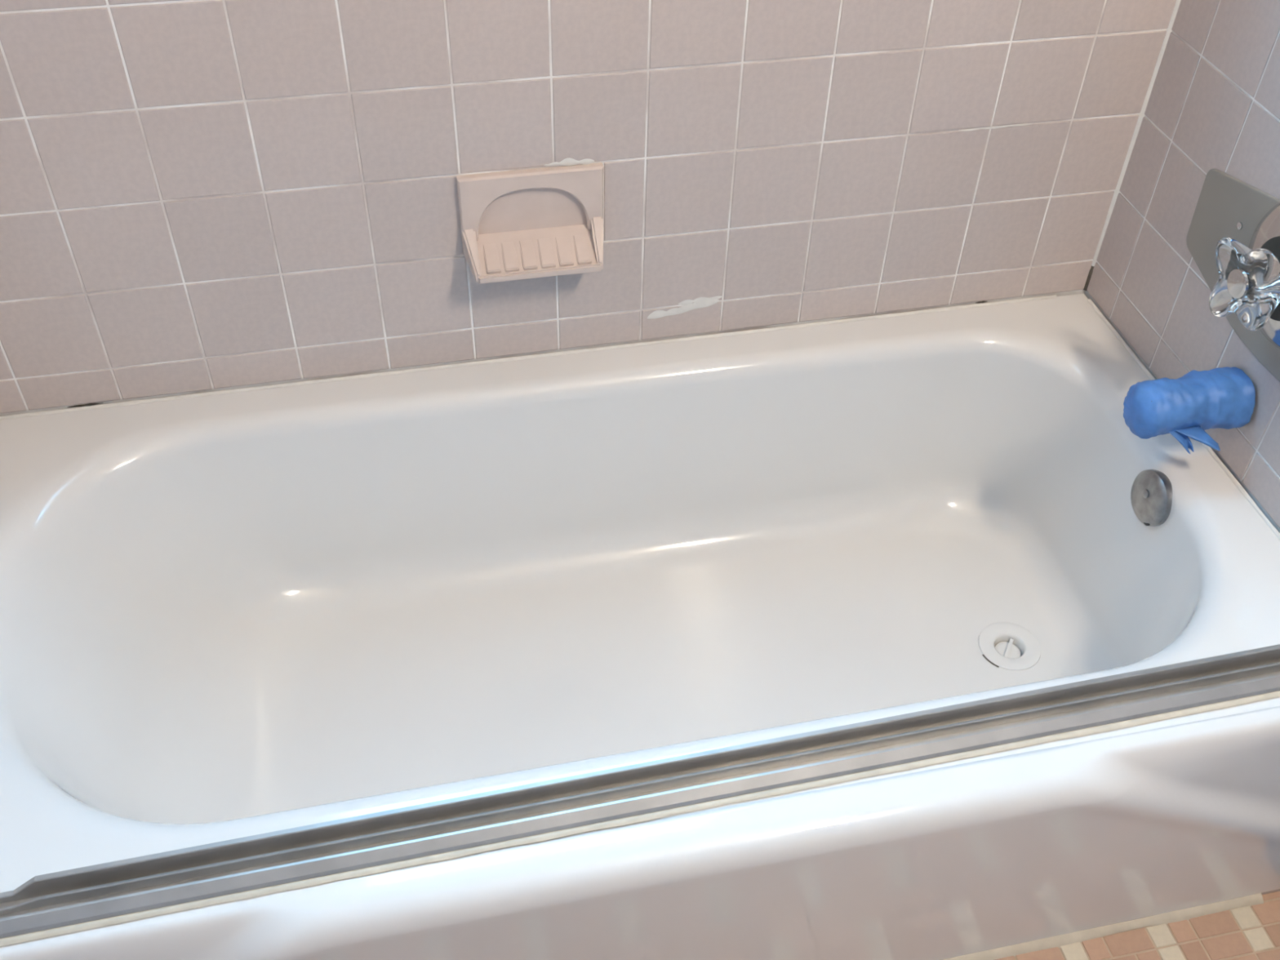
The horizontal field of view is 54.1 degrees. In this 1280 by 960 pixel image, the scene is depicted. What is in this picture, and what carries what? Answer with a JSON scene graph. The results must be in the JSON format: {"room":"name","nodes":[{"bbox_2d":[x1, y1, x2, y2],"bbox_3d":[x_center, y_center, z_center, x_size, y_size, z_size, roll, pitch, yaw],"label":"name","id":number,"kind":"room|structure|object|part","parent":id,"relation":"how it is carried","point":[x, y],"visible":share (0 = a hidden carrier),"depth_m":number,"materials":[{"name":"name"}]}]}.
{"room":"bathroom","nodes":[
{"label":"bathroom","id":0,"kind":"room"},
{"bbox_2d":[0,0,1181,416],"bbox_3d":[-0.111,-0.812,1.104,1.770,2.400,0.126,-8,44,-10],"label":"wall","id":1,"kind":"structure","parent":0,"point":[197,196],"depth_m":1.46,"materials":[{"name":"tile"}]},
{"bbox_2d":[456,162,603,284],"bbox_3d":[-0.123,-0.300,1.474,0.171,0.114,0.060,-8,44,-10],"label":"soap dish","id":2,"kind":"object","parent":1,"relation":"attached to","point":[518,224],"visible":1,"depth_m":1.49,"materials":[{"name":"ceramic"}]},
{"bbox_3d":[-0.128,-0.328,1.480,0.171,0.082,0.013,-8,44,-10],"label":"plate","id":3,"kind":"part","parent":2,"relation":"part of","materials":[{"name":"ceramic"}]},
{"bbox_2d":[475,224,602,284],"bbox_3d":[-0.124,-0.272,1.502,0.166,0.034,0.059,-8,44,-10],"label":"tray","id":4,"kind":"object","parent":2,"relation":"on","point":[504,252],"depth_m":1.50,"materials":[{"name":"ceramic"}]},
{"bbox_2d":[994,891,1279,959],"bbox_3d":[0.144,1.002,1.037,1.770,0.120,2.790,-8,44,-10],"label":"floor","id":5,"kind":"structure","parent":0,"point":[1247,932],"depth_m":1.46,"materials":[{"name":"tile"}]},
{"bbox_2d":[0,293,1279,959],"bbox_3d":[-0.042,0.220,1.502,1.525,0.365,0.750,-8,44,-10],"label":"bathtub","id":6,"kind":"object","parent":5,"relation":"on","point":[232,614],"visible":0.95,"depth_m":1.58,"materials":[{"name":"white ceramic"}]},
{"bbox_2d":[0,644,1279,946],"bbox_3d":[0.026,0.282,1.158,1.522,0.028,0.048,-8,45,-10],"label":"door track","id":7,"kind":"object","parent":6,"relation":"on","point":[131,889],"visible":1,"depth_m":1.15,"materials":[{"name":"metal"}]},
{"bbox_3d":[0.623,0.022,1.532,0.018,0.070,0.070,-3,44,-14],"label":"overflow plate","id":8,"kind":"part","parent":6,"relation":"part of","materials":[{"name":"silver metal"}]},
{"bbox_2d":[1084,0,1279,533],"bbox_3d":[0.977,-0.017,0.307,0.124,2.400,2.551,-8,44,-10],"label":"wall","id":9,"kind":"structure","parent":0,"point":[1214,102],"depth_m":1.50,"materials":[{"name":"tile"}]},
{"bbox_2d":[1123,366,1255,453],"bbox_3d":[0.639,-0.083,1.457,0.138,0.075,0.093,-8,44,-10],"label":"tub spout","id":10,"kind":"object","parent":9,"relation":"attached to","point":[1193,403],"visible":1,"depth_m":1.44,"materials":[{"name":"blue rubber"}]},
{"bbox_2d":[1186,168,1279,382],"bbox_3d":[0.673,-0.232,1.313,0.082,0.158,0.214,-8,44,-10],"label":"shower valve","id":11,"kind":"object","parent":9,"relation":"attached to","point":[1233,239],"visible":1,"depth_m":1.31,"materials":[{"name":"silver metal"}]},
{"bbox_3d":[0.657,-0.211,1.335,0.050,0.104,0.104,-8,44,-10],"label":"handle","id":12,"kind":"part","parent":11,"relation":"part of","materials":[{"name":"clear plastic"}]}
]}

